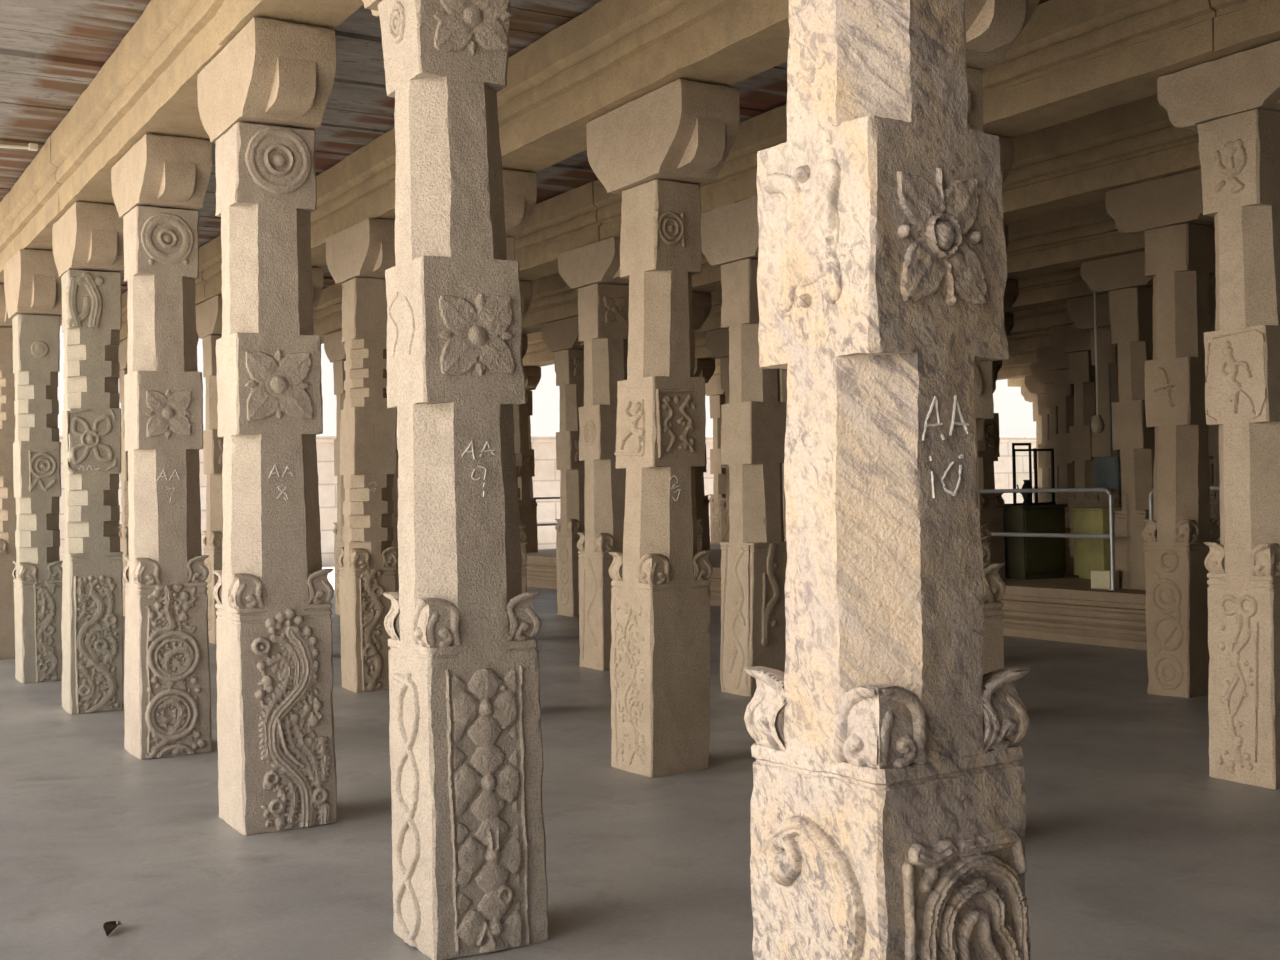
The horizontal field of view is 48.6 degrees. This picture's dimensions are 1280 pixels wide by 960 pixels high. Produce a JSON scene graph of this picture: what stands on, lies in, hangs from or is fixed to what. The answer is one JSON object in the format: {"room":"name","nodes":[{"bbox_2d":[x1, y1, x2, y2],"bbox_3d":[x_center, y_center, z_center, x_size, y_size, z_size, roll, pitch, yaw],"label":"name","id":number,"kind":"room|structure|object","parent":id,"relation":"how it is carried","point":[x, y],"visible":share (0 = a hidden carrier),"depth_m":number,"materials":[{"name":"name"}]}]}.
{"room":"house of worship","nodes":[
{"label":"house of worship","id":0,"kind":"room"},
{"bbox_2d":[0,0,1114,325],"bbox_3d":[7.186,-2.899,12.816,26.842,0.278,32.071,-1,0,-32],"label":"ceiling","id":1,"kind":"structure","parent":0,"point":[51,51],"depth_m":9.12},
{"bbox_2d":[327,284,341,330],"bbox_3d":[-3.224,-2.219,17.363,0.506,0.562,2.225,-1,0,-32],"label":"beam","id":2,"kind":"structure","parent":1,"relation":"attached to","point":[334,292],"depth_m":18.00,"materials":[{"name":"stone"}]},
{"bbox_2d":[607,0,789,101],"bbox_3d":[0.597,-2.372,6.931,0.510,0.562,2.132,-1,0,-32],"label":"beam","id":3,"kind":"structure","parent":1,"relation":"attached to","point":[659,43],"depth_m":7.20,"materials":[{"name":"stone"}]},
{"bbox_2d":[522,201,1214,366],"bbox_3d":[5.714,-2.452,11.635,0.511,0.566,31.590,-1,0,-32],"label":"beam","id":4,"kind":"structure","parent":1,"relation":"attached to","point":[1062,240],"depth_m":13.94,"materials":[{"name":"stone"}]},
{"bbox_2d":[695,267,1215,358],"bbox_3d":[7.521,-2.480,12.742,0.510,0.566,31.590,-1,0,-32],"label":"beam","id":5,"kind":"structure","parent":1,"relation":"attached to","point":[1053,288],"depth_m":16.81,"materials":[{"name":"stone"}]},
{"bbox_2d":[713,280,1215,374],"bbox_3d":[9.350,-2.512,13.864,0.511,0.566,31.590,-1,0,-32],"label":"beam","id":6,"kind":"structure","parent":1,"relation":"attached to","point":[1039,319],"depth_m":19.68,"materials":[{"name":"stone"}]},
{"bbox_2d":[997,365,1030,379],"bbox_3d":[14.815,-2.608,17.215,0.513,0.563,31.590,-1,0,-32],"label":"beam","id":7,"kind":"structure","parent":1,"relation":"attached to","point":[1020,371],"depth_m":28.69,"materials":[{"name":"stone"}]},
{"bbox_2d":[1001,351,1039,367],"bbox_3d":[12.988,-2.578,16.095,0.510,0.566,31.590,-1,0,-32],"label":"beam","id":8,"kind":"structure","parent":1,"relation":"attached to","point":[1030,357],"depth_m":25.68,"materials":[{"name":"stone"}]},
{"bbox_2d":[1007,331,1053,353],"bbox_3d":[11.175,-2.542,14.983,0.513,0.564,31.590,-1,0,-32],"label":"beam","id":9,"kind":"structure","parent":1,"relation":"attached to","point":[1032,341],"depth_m":22.72,"materials":[{"name":"stone"}]},
{"bbox_2d":[1091,291,1104,432],"bbox_3d":[4.832,-1.595,15.018,0.140,2.194,0.140,-1,0,-32],"label":"hanging lamp","id":10,"kind":"object","parent":1,"relation":"hanging from","point":[1097,425],"visible":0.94,"depth_m":15.01,"materials":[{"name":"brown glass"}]},
{"bbox_2d":[1210,0,1279,54],"bbox_3d":[6.529,-2.538,1.468,0.510,0.566,13.394,-1,0,-32],"label":"beam","id":11,"kind":"structure","parent":1,"relation":"attached to","point":[1239,25],"depth_m":6.94,"materials":[{"name":"stone"}]},
{"bbox_2d":[0,586,1279,959],"bbox_3d":[7.273,1.639,12.561,27.100,0.350,31.700,-1,0,-32],"label":"floor","id":12,"kind":"structure","parent":0,"point":[1133,851],"depth_m":6.25,"materials":[{"name":"grey concrete"}]},
{"bbox_2d":[0,327,16,659],"bbox_3d":[-6.282,0.130,14.165,0.437,3.276,0.438,-1,0,-32],"label":"stone pillar","id":13,"kind":"structure","parent":12,"relation":"on","point":[8,517],"depth_m":13.97,"materials":[{"name":"beige stone"}]},
{"bbox_2d":[12,314,62,683],"bbox_3d":[-5.234,0.158,12.292,0.377,3.150,0.454,-1,0,-32],"label":"stone pillar","id":14,"kind":"structure","parent":12,"relation":"on","point":[37,574],"depth_m":12.14,"materials":[{"name":"stone"}]},
{"bbox_2d":[4,249,61,318],"bbox_3d":[-5.258,-1.673,12.315,0.379,0.505,1.011,-1,0,-32],"label":"capital","id":15,"kind":"object","parent":14,"relation":"on","point":[32,281],"visible":0.79,"depth_m":11.92,"materials":[{"name":"beige stone"}]},
{"bbox_2d":[0,193,18,283],"bbox_3d":[-5.788,-2.195,13.258,0.507,0.564,2.137,-1,0,-32],"label":"beam","id":16,"kind":"structure","parent":15,"relation":"on","point":[8,236],"depth_m":12.56,"materials":[{"name":"stone"}]},
{"bbox_2d":[9,136,64,253],"bbox_3d":[-4.667,-2.229,11.433,0.508,0.564,2.136,-1,0,-32],"label":"beam","id":17,"kind":"structure","parent":15,"relation":"on","point":[34,198],"depth_m":11.25,"materials":[{"name":"stone"}]},
{"bbox_2d":[61,270,122,713],"bbox_3d":[-4.058,0.084,10.490,0.420,3.224,0.443,-1,0,-30],"label":"stone pillar","id":18,"kind":"structure","parent":12,"relation":"on","point":[92,577],"depth_m":10.33,"materials":[{"name":"stone"}]},
{"bbox_2d":[52,202,123,276],"bbox_3d":[-4.078,-1.748,10.518,0.378,0.433,1.009,-1,0,-32],"label":"capital","id":19,"kind":"object","parent":18,"relation":"on","point":[89,236],"visible":0.83,"depth_m":10.13,"materials":[{"name":"beige stone"}]},
{"bbox_2d":[50,58,128,212],"bbox_3d":[-3.542,-2.269,9.601,0.508,0.564,2.152,-1,0,-32],"label":"beam","id":20,"kind":"structure","parent":19,"relation":"on","point":[86,144],"depth_m":9.44,"materials":[{"name":"stone"}]},
{"bbox_2d":[119,369,128,615],"bbox_3d":[-6.724,0.172,18.958,0.437,3.276,0.438,-1,0,-32],"label":"stone pillar","id":21,"kind":"structure","parent":12,"relation":"on","point":[124,534],"depth_m":18.81,"materials":[{"name":"beige stone"}]},
{"bbox_2d":[123,206,212,759],"bbox_3d":[-2.912,0.012,8.665,0.440,3.290,0.470,-1,0,-32],"label":"stone pillar","id":22,"kind":"structure","parent":12,"relation":"on","point":[167,680],"depth_m":8.50,"materials":[{"name":"stone"}]},
{"bbox_2d":[111,134,211,217],"bbox_3d":[-2.943,-1.819,8.685,0.378,0.366,1.009,-1,0,-32],"label":"capital","id":23,"kind":"object","parent":22,"relation":"on","point":[167,172],"visible":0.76,"depth_m":8.33,"materials":[{"name":"beige stone"}]},
{"bbox_2d":[202,335,222,643],"bbox_3d":[-4.457,0.099,15.240,0.440,3.277,0.437,-1,0,-32],"label":"stone pillar","id":24,"kind":"structure","parent":12,"relation":"on","point":[212,444],"depth_m":15.06,"materials":[{"name":"beige stone"}]},
{"bbox_2d":[195,295,221,338],"bbox_3d":[-4.494,-1.731,15.254,0.368,0.379,1.010,-1,0,-32],"label":"capital","id":25,"kind":"object","parent":24,"relation":"on","point":[209,312],"visible":0.38,"depth_m":15.03,"materials":[{"name":"beige stone"}]},
{"bbox_2d":[212,122,336,835],"bbox_3d":[-1.754,-0.011,6.734,0.490,3.262,0.485,-1,0,-31],"label":"stone pillar","id":26,"kind":"structure","parent":12,"relation":"on","point":[273,594],"depth_m":6.57,"materials":[{"name":"stone"}]},
{"bbox_2d":[197,17,335,142],"bbox_3d":[-1.791,-1.842,6.749,0.377,0.395,1.011,-1,0,-32],"label":"capital","id":27,"kind":"object","parent":26,"relation":"on","point":[273,72],"visible":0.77,"depth_m":6.40,"materials":[{"name":"beige stone"}]},
{"bbox_2d":[110,0,224,149],"bbox_3d":[-2.391,-2.304,7.722,0.509,0.564,2.243,-1,0,-32],"label":"beam","id":28,"kind":"structure","parent":27,"relation":"on","point":[155,68],"depth_m":7.69,"materials":[{"name":"stone"}]},
{"bbox_2d":[217,0,363,45],"bbox_3d":[-1.250,-2.342,5.836,0.508,0.564,2.155,-1,0,-32],"label":"beam","id":29,"kind":"structure","parent":27,"relation":"on","point":[233,15],"depth_m":6.27,"materials":[{"name":"stone"}]},
{"bbox_2d":[333,360,345,614],"bbox_3d":[-3.713,0.104,18.325,0.440,3.277,0.437,-1,0,-32],"label":"stone pillar","id":30,"kind":"structure","parent":12,"relation":"on","point":[338,366],"depth_m":18.24,"materials":[{"name":"beige stone"}]},
{"bbox_2d":[324,330,345,362],"bbox_3d":[-3.750,-1.726,18.338,0.368,0.379,1.010,-1,0,-32],"label":"capital","id":31,"kind":"object","parent":30,"relation":"on","point":[333,347],"visible":0.34,"depth_m":18.32,"materials":[{"name":"beige stone"}]},
{"bbox_2d":[313,288,337,343],"bbox_3d":[-4.364,-2.179,19.238,0.509,0.563,2.153,-1,0,-32],"label":"beam","id":32,"kind":"structure","parent":31,"relation":"on","point":[322,317],"depth_m":18.45,"materials":[{"name":"stone"}]},
{"bbox_2d":[337,278,397,692],"bbox_3d":[-2.165,0.039,11.296,0.424,3.244,0.444,-1,0,-29],"label":"stone pillar","id":33,"kind":"structure","parent":12,"relation":"on","point":[367,560],"depth_m":11.13,"materials":[{"name":"beige stone"}]},
{"bbox_2d":[326,218,395,283],"bbox_3d":[-2.165,-1.793,11.315,0.378,0.413,1.013,-1,0,-32],"label":"capital","id":34,"kind":"object","parent":33,"relation":"on","point":[365,249],"visible":0.66,"depth_m":10.98,"materials":[{"name":"beige stone"}]},
{"bbox_2d":[344,128,395,225],"bbox_3d":[-1.621,-2.299,10.549,0.509,0.563,1.939,-1,0,-32],"label":"beam","id":35,"kind":"structure","parent":34,"relation":"on","point":[370,171],"depth_m":10.80,"materials":[{"name":"stone"}]},
{"bbox_2d":[391,450,398,589],"bbox_3d":[-4.151,0.146,23.063,0.440,3.277,0.437,-1,0,-32],"label":"stone pillar","id":36,"kind":"structure","parent":12,"relation":"on","point":[394,522],"depth_m":22.94,"materials":[{"name":"beige stone"}]},
{"bbox_2d":[378,0,548,959],"bbox_3d":[-0.626,-0.050,4.902,0.447,3.267,0.434,-1,0,-31],"label":"stone pillar","id":37,"kind":"structure","parent":12,"relation":"on","point":[467,762],"depth_m":4.75,"materials":[{"name":"beige stone"}]},
{"bbox_2d":[506,237,527,592],"bbox_3d":[-1.059,-0.013,9.707,0.437,3.276,0.438,-1,0,-32],"label":"stone pillar","id":38,"kind":"structure","parent":12,"relation":"on","point":[510,241],"depth_m":9.63,"materials":[{"name":"beige stone"}]},
{"bbox_2d":[503,169,536,236],"bbox_3d":[-1.099,-1.843,9.719,0.376,0.380,1.007,-1,0,-32],"label":"capital","id":39,"kind":"object","parent":38,"relation":"on","point":[520,187],"visible":0.21,"depth_m":9.34,"materials":[{"name":"beige stone"}]},
{"bbox_2d":[497,0,627,172],"bbox_3d":[-0.531,-2.337,8.785,0.511,0.562,2.198,-1,0,-32],"label":"beam","id":40,"kind":"structure","parent":39,"relation":"on","point":[565,80],"depth_m":8.36,"materials":[{"name":"stone"}]},
{"bbox_2d":[516,421,526,576],"bbox_3d":[-1.451,0.029,14.550,0.437,3.276,0.438,-1,0,-32],"label":"stone pillar","id":41,"kind":"structure","parent":12,"relation":"on","point":[523,536],"depth_m":14.48,"materials":[{"name":"beige stone"}]},
{"bbox_2d":[520,281,532,320],"bbox_3d":[-1.491,-1.801,14.562,0.368,0.379,1.010,-1,0,-32],"label":"capital","id":42,"kind":"object","parent":41,"relation":"on","point":[526,287],"visible":0.1,"depth_m":14.21,"materials":[{"name":"beige stone"}]},
{"bbox_2d":[514,181,601,280],"bbox_3d":[-0.848,-2.297,13.497,0.508,0.563,2.500,-1,0,-32],"label":"beam","id":43,"kind":"structure","parent":42,"relation":"on","point":[567,221],"depth_m":12.97,"materials":[{"name":"stone"}]},
{"bbox_2d":[555,349,584,616],"bbox_3d":[-0.787,0.036,17.572,0.440,3.277,0.437,-1,0,-32],"label":"stone pillar","id":44,"kind":"structure","parent":12,"relation":"on","point":[569,363],"depth_m":17.40,"materials":[{"name":"beige stone"}]},
{"bbox_2d":[542,316,583,351],"bbox_3d":[-0.825,-1.794,17.586,0.364,0.379,1.011,-1,0,-32],"label":"capital","id":45,"kind":"object","parent":44,"relation":"on","point":[563,334],"visible":0.52,"depth_m":17.46,"materials":[{"name":"brown stone"}]},
{"bbox_2d":[577,284,628,670],"bbox_3d":[-0.277,-0.028,12.331,0.444,3.310,0.453,-1,0,-32],"label":"stone pillar","id":46,"kind":"structure","parent":12,"relation":"on","point":[603,309],"depth_m":12.16,"materials":[{"name":"beige stone"}]},
{"bbox_2d":[558,237,628,288],"bbox_3d":[-0.313,-1.860,12.345,0.377,0.347,1.010,-1,0,-32],"label":"capital","id":47,"kind":"object","parent":46,"relation":"on","point":[598,262],"visible":0.69,"depth_m":12.16,"materials":[{"name":"beige stone"}]},
{"bbox_2d":[609,179,712,777],"bbox_3d":[0.098,-0.014,7.818,0.452,3.203,0.438,-1,0,-34],"label":"stone pillar","id":48,"kind":"structure","parent":12,"relation":"on","point":[661,614],"depth_m":7.67,"materials":[{"name":"beige stone"}]},
{"bbox_2d":[586,79,739,193],"bbox_3d":[0.113,-1.847,7.836,0.378,0.451,1.011,-1,0,-32],"label":"capital","id":49,"kind":"object","parent":48,"relation":"on","point":[682,130],"visible":0.88,"depth_m":7.52,"materials":[{"name":"beige stone"}]},
{"bbox_2d":[693,331,702,552],"bbox_3d":[0.400,-0.003,15.675,0.440,3.277,0.437,-1,0,-32],"label":"stone pillar","id":50,"kind":"structure","parent":12,"relation":"on","point":[699,526],"depth_m":15.59,"materials":[{"name":"beige stone"}]},
{"bbox_2d":[692,292,711,329],"bbox_3d":[0.362,-1.833,15.688,0.364,0.379,1.011,-1,0,-32],"label":"capital","id":51,"kind":"object","parent":50,"relation":"on","point":[701,301],"visible":0.24,"depth_m":15.29,"materials":[{"name":"brown stone"}]},
{"bbox_2d":[720,259,786,696],"bbox_3d":[0.861,-0.020,10.635,0.465,3.223,0.442,-1,0,-33],"label":"stone pillar","id":52,"kind":"structure","parent":12,"relation":"on","point":[753,426],"depth_m":10.48,"materials":[{"name":"beige stone"}]},
{"bbox_2d":[701,195,758,266],"bbox_3d":[0.846,-1.852,10.658,0.377,0.433,1.013,-1,0,-32],"label":"capital","id":53,"kind":"object","parent":52,"relation":"on","point":[730,232],"visible":0.52,"depth_m":10.57,"materials":[{"name":"beige stone"}]},
{"bbox_2d":[593,155,735,240],"bbox_3d":[0.343,-2.338,11.569,0.506,0.564,2.023,-1,0,-32],"label":"beam","id":54,"kind":"structure","parent":53,"relation":"on","point":[717,193],"depth_m":11.96,"materials":[{"name":"stone"}]},
{"bbox_2d":[728,104,786,202],"bbox_3d":[1.374,-2.372,9.875,0.507,0.564,1.931,-1,0,-32],"label":"beam","id":55,"kind":"structure","parent":53,"relation":"on","point":[766,130],"depth_m":10.35,"materials":[{"name":"stone"}]},
{"bbox_2d":[780,368,786,540],"bbox_3d":[1.503,-0.039,13.820,0.440,3.277,0.437,-1,0,-32],"label":"stone pillar","id":56,"kind":"structure","parent":12,"relation":"on","point":[783,372],"depth_m":13.66,"materials":[{"name":"beige stone"}]},
{"bbox_2d":[526,542,1146,649],"bbox_3d":[12.054,1.131,15.477,15.786,0.500,31.640,-1,0,-32],"label":"stone platform","id":57,"kind":"object","parent":12,"relation":"on","point":[1066,609],"visible":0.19,"depth_m":13.66,"materials":[{"name":"brown stone"}]},
{"bbox_2d":[518,391,537,552],"bbox_3d":[-2.055,-0.138,24.359,0.438,2.775,0.438,-1,0,-32],"label":"stone pillar","id":58,"kind":"structure","parent":57,"relation":"on","point":[527,504],"depth_m":24.22,"materials":[{"name":"brown stone"}]},
{"bbox_2d":[524,367,540,390],"bbox_3d":[-2.090,-1.720,24.370,0.364,0.379,1.011,-1,0,-32],"label":"capital","id":59,"kind":"object","parent":58,"relation":"on","point":[532,374],"visible":0.31,"depth_m":23.96,"materials":[{"name":"brown stone"}]},
{"bbox_2d":[695,449,709,550],"bbox_3d":[0.862,-0.206,23.626,0.438,2.775,0.438,-1,0,-32],"label":"stone pillar","id":60,"kind":"structure","parent":57,"relation":"on","point":[702,501],"depth_m":23.49,"materials":[{"name":"brown stone"}]},
{"bbox_2d":[694,359,714,382],"bbox_3d":[0.827,-1.787,23.638,0.364,0.379,1.011,-1,0,-32],"label":"capital","id":61,"kind":"object","parent":60,"relation":"on","point":[705,368],"visible":0.3,"depth_m":23.21,"materials":[{"name":"brown stone"}]},
{"bbox_2d":[709,395,725,543],"bbox_3d":[1.576,-0.201,26.603,0.438,2.775,0.438,-1,0,-32],"label":"stone pillar","id":62,"kind":"structure","parent":57,"relation":"on","point":[719,482],"depth_m":26.47,"materials":[{"name":"brown stone"}]},
{"bbox_2d":[705,374,724,395],"bbox_3d":[1.541,-1.782,26.615,0.364,0.379,1.011,-1,0,-32],"label":"capital","id":63,"kind":"object","parent":62,"relation":"on","point":[713,387],"visible":0.25,"depth_m":26.51,"materials":[{"name":"brown stone"}]},
{"bbox_2d":[720,356,729,550],"bbox_3d":[1.335,-0.250,18.826,0.438,2.775,0.438,-1,0,-32],"label":"stone pillar","id":64,"kind":"structure","parent":57,"relation":"on","point":[724,361],"depth_m":18.78,"materials":[{"name":"brown stone"}]},
{"bbox_2d":[705,328,728,357],"bbox_3d":[1.300,-1.831,18.837,0.364,0.379,1.011,-1,0,-32],"label":"capital","id":65,"kind":"object","parent":64,"relation":"on","point":[717,341],"visible":0.31,"depth_m":18.91,"materials":[{"name":"brown stone"}]},
{"bbox_2d":[978,413,1005,578],"bbox_3d":[3.589,-0.323,15.162,0.438,2.775,0.438,-1,0,-32],"label":"stone pillar","id":66,"kind":"structure","parent":57,"relation":"on","point":[991,504],"depth_m":15.01,"materials":[{"name":"brown stone"}]},
{"bbox_2d":[1003,279,1018,313],"bbox_3d":[3.555,-1.905,15.174,0.364,0.379,1.011,-1,0,-32],"label":"capital","id":67,"kind":"object","parent":66,"relation":"on","point":[1011,292],"visible":0.13,"depth_m":14.78,"materials":[{"name":"brown stone"}]},
{"bbox_2d":[1002,504,1067,579],"bbox_3d":[4.212,0.657,15.174,0.580,0.780,0.440,-1,0,-22],"label":"box","id":68,"kind":"object","parent":57,"relation":"on","point":[1026,558],"visible":0.82,"depth_m":14.99,"materials":[{"name":"green paint"}]},
{"bbox_2d":[1004,449,1055,505],"bbox_3d":[4.180,-0.032,15.220,0.540,0.600,0.190,-1,0,-22],"label":"showcase","id":69,"kind":"object","parent":68,"relation":"on","point":[1035,465],"visible":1,"depth_m":15.14,"materials":[{"name":"black metal"}]},
{"bbox_2d":[1037,393,1048,448],"bbox_3d":[8.182,-0.332,28.137,0.438,2.775,0.438,-1,0,-32],"label":"stone pillar","id":70,"kind":"structure","parent":57,"relation":"on","point":[1043,410],"depth_m":28.07,"materials":[{"name":"brown stone"}]},
{"bbox_2d":[980,488,1118,589],"bbox_3d":[3.641,0.575,14.533,0.100,0.960,3.080,-1,0,-32],"label":"pipe railing","id":71,"kind":"object","parent":57,"relation":"on","point":[1110,536],"visible":0.66,"depth_m":13.60,"materials":[{"name":"metal"}]},
{"bbox_2d":[1045,383,1058,487],"bbox_3d":[7.475,-0.337,25.149,0.438,2.775,0.438,-1,0,-32],"label":"stone pillar","id":72,"kind":"structure","parent":57,"relation":"on","point":[1051,401],"depth_m":25.07,"materials":[{"name":"brown stone"}]},
{"bbox_2d":[1030,363,1053,382],"bbox_3d":[7.440,-1.919,25.161,0.364,0.379,1.011,-1,0,-32],"label":"capital","id":73,"kind":"object","parent":72,"relation":"on","point":[1040,375],"visible":0.34,"depth_m":25.29,"materials":[{"name":"brown stone"}]},
{"bbox_2d":[1053,369,1074,546],"bbox_3d":[6.758,-0.343,22.187,0.438,2.775,0.438,-1,0,-32],"label":"stone pillar","id":74,"kind":"structure","parent":57,"relation":"on","point":[1063,390],"depth_m":22.06,"materials":[{"name":"brown stone"}]},
{"bbox_2d":[1036,346,1068,369],"bbox_3d":[6.723,-1.924,22.198,0.364,0.379,1.011,-1,0,-32],"label":"capital","id":75,"kind":"object","parent":74,"relation":"on","point":[1049,358],"visible":0.31,"depth_m":22.26,"materials":[{"name":"brown stone"}]},
{"bbox_2d":[1068,351,1095,556],"bbox_3d":[6.096,-0.349,19.211,0.438,2.775,0.438,-1,0,-32],"label":"stone pillar","id":76,"kind":"structure","parent":57,"relation":"on","point":[1082,374],"depth_m":19.08,"materials":[{"name":"brown stone"}]},
{"bbox_2d":[1049,324,1090,352],"bbox_3d":[6.061,-1.930,19.223,0.364,0.379,1.011,-1,0,-32],"label":"capital","id":77,"kind":"object","parent":76,"relation":"on","point":[1069,338],"visible":0.4,"depth_m":19.25,"materials":[{"name":"brown stone"}]},
{"bbox_2d":[1071,507,1121,578],"bbox_3d":[4.789,0.659,14.730,0.300,0.745,0.700,-1,0,-9],"label":"box","id":78,"kind":"object","parent":57,"relation":"on","point":[1089,553],"visible":0.52,"depth_m":14.65,"materials":[{"name":"yellow paint"}]},
{"bbox_2d":[1090,570,1118,588],"bbox_3d":[4.420,0.946,13.465,0.130,0.171,0.230,-1,0,-32],"label":"carton","id":79,"kind":"object","parent":57,"relation":"on","point":[1100,579],"visible":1,"depth_m":13.41,"materials":[{"name":"beige cardboard"}]},
{"bbox_2d":[1090,326,1121,506],"bbox_3d":[5.446,-0.356,16.222,0.438,2.775,0.438,-1,0,-32],"label":"stone pillar","id":80,"kind":"structure","parent":57,"relation":"on","point":[1107,353],"depth_m":16.11,"materials":[{"name":"brown stone"}]},
{"bbox_2d":[1067,293,1109,328],"bbox_3d":[5.412,-1.937,16.234,0.364,0.379,1.011,-1,0,-32],"label":"capital","id":81,"kind":"object","parent":80,"relation":"on","point":[1080,310],"visible":0.45,"depth_m":16.29,"materials":[{"name":"brown stone"}]},
{"bbox_2d":[1094,364,1120,488],"bbox_3d":[5.266,-0.601,15.897,0.170,1.400,0.340,-1,0,-32],"label":"meter box","id":82,"kind":"object","parent":80,"relation":"attached to","point":[1107,470],"visible":0.84,"depth_m":15.86,"materials":[{"name":"blue paint"}]},
{"bbox_2d":[1109,287,1154,589],"bbox_3d":[4.765,-0.391,13.438,0.427,2.833,0.398,-1,0,-29],"label":"stone pillar","id":83,"kind":"structure","parent":57,"relation":"on","point":[1131,309],"depth_m":13.29,"materials":[{"name":"brown stone"}]},
{"bbox_2d":[1081,251,1152,292],"bbox_3d":[4.704,-1.970,13.454,0.368,0.318,1.007,-1,0,-32],"label":"capital","id":84,"kind":"object","parent":83,"relation":"on","point":[1124,271],"visible":0.52,"depth_m":13.42,"materials":[{"name":"brown stone"}]},
{"bbox_2d":[1208,425,1220,544],"bbox_3d":[7.246,-0.387,17.370,0.438,2.775,0.438,-1,0,-32],"label":"stone pillar","id":85,"kind":"structure","parent":57,"relation":"on","point":[1213,432],"depth_m":17.34,"materials":[{"name":"brown stone"}]},
{"bbox_2d":[743,0,1030,959],"bbox_3d":[0.497,-0.087,2.980,0.473,3.268,0.451,-1,0,-34],"label":"stone pillar","id":86,"kind":"structure","parent":12,"relation":"on","point":[888,807],"depth_m":2.82,"materials":[{"name":"beige stone"}]},
{"bbox_2d":[976,420,990,566],"bbox_3d":[1.927,-0.082,9.032,0.440,3.277,0.437,-1,0,-32],"label":"stone pillar","id":87,"kind":"structure","parent":12,"relation":"on","point":[980,433],"depth_m":8.95,"materials":[{"name":"beige stone"}]},
{"bbox_2d":[999,136,1013,183],"bbox_3d":[1.890,-1.911,9.045,0.368,0.379,1.010,-1,0,-32],"label":"capital","id":88,"kind":"object","parent":87,"relation":"on","point":[1006,144],"visible":0.06,"depth_m":8.69,"materials":[{"name":"beige stone"}]},
{"bbox_2d":[980,0,1229,137],"bbox_3d":[2.453,-2.403,8.113,0.506,0.564,2.189,-1,0,-32],"label":"beam","id":89,"kind":"structure","parent":88,"relation":"on","point":[1072,59],"depth_m":7.77,"materials":[{"name":"stone"}]},
{"bbox_2d":[966,68,1005,674],"bbox_3d":[1.241,-0.088,6.026,0.440,3.277,0.437,-1,0,-32],"label":"stone pillar","id":90,"kind":"structure","parent":12,"relation":"on","point":[994,588],"depth_m":5.93,"materials":[{"name":"beige stone"}]},
{"bbox_2d":[964,0,1038,69],"bbox_3d":[1.204,-1.919,6.040,0.378,0.379,1.011,-1,0,-32],"label":"capital","id":91,"kind":"object","parent":90,"relation":"on","point":[992,27],"visible":0.15,"depth_m":5.66,"materials":[{"name":"beige stone"}]},
{"bbox_2d":[1142,223,1219,697],"bbox_3d":[3.849,-0.132,10.077,0.417,3.308,0.419,-1,0,-35],"label":"stone pillar","id":92,"kind":"structure","parent":12,"relation":"on","point":[1180,259],"depth_m":9.93,"materials":[{"name":"brown stone"}]},
{"bbox_2d":[1106,168,1214,233],"bbox_3d":[3.843,-1.962,10.072,0.378,0.349,1.012,-1,0,-32],"label":"capital","id":93,"kind":"object","parent":92,"relation":"on","point":[1176,199],"visible":0.56,"depth_m":10.01,"materials":[{"name":"brown stone"}]},
{"bbox_2d":[522,94,1200,334],"bbox_3d":[3.616,-2.414,10.348,0.510,0.566,31.590,-1,0,-32],"label":"beam","id":94,"kind":"structure","parent":93,"relation":"on","point":[1071,164],"depth_m":10.55,"materials":[{"name":"stone"}]},
{"bbox_2d":[1197,109,1279,788],"bbox_3d":[3.155,-0.159,7.217,0.462,3.354,0.418,-1,0,-31],"label":"stone pillar","id":95,"kind":"structure","parent":12,"relation":"on","point":[1239,154],"depth_m":7.08,"materials":[{"name":"beige stone"}]},
{"bbox_2d":[1157,40,1279,130],"bbox_3d":[3.111,-1.989,7.236,0.377,0.303,0.852,-1,0,-32],"label":"capital","id":96,"kind":"object","parent":95,"relation":"on","point":[1248,80],"visible":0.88,"depth_m":7.15,"materials":[{"name":"beige stone"}]},
{"bbox_3d":[-3.304,0.061,13.416,0.440,3.277,0.437,-1,0,-32],"label":"stone pillar","id":97,"kind":"structure","parent":12,"relation":"on","visible":0},
{"bbox_2d":[312,267,322,310],"bbox_3d":[-3.341,-1.769,13.430,0.368,0.379,1.010,-1,0,-32],"label":"capital","id":98,"kind":"object","parent":97,"relation":"on","point":[317,273],"visible":0.05,"depth_m":13.09,"materials":[{"name":"beige stone"}]},
{"bbox_2d":[199,235,221,299],"bbox_3d":[-3.929,-2.222,14.345,0.510,0.565,2.152,-1,0,-32],"label":"beam","id":99,"kind":"structure","parent":98,"relation":"on","point":[210,254],"depth_m":14.82,"materials":[{"name":"stone"}]},
{"bbox_2d":[311,159,354,267],"bbox_3d":[-2.741,-2.265,12.405,0.508,0.564,2.385,-1,0,-32],"label":"beam","id":100,"kind":"structure","parent":98,"relation":"on","point":[333,214],"depth_m":11.70,"materials":[{"name":"stone"}]},
{"label":"outside","id":101,"kind":"structure","parent":0,"visible":0},
{"bbox_2d":[322,566,334,588],"bbox_3d":[3.699,2.053,7.019,130.000,0.398,120.000,-1,0,-32],"label":"ground","id":102,"kind":"structure","parent":101,"point":[331,576],"depth_m":33.76,"materials":[{"name":"white"}]},
{"bbox_2d":[59,434,1035,567],"bbox_3d":[-3.137,0.472,42.040,85.000,3.560,1.000,-1,0,-32],"label":"wall","id":103,"kind":"structure","parent":102,"relation":"on","point":[546,481],"depth_m":41.67,"materials":[{"name":"white paint"}]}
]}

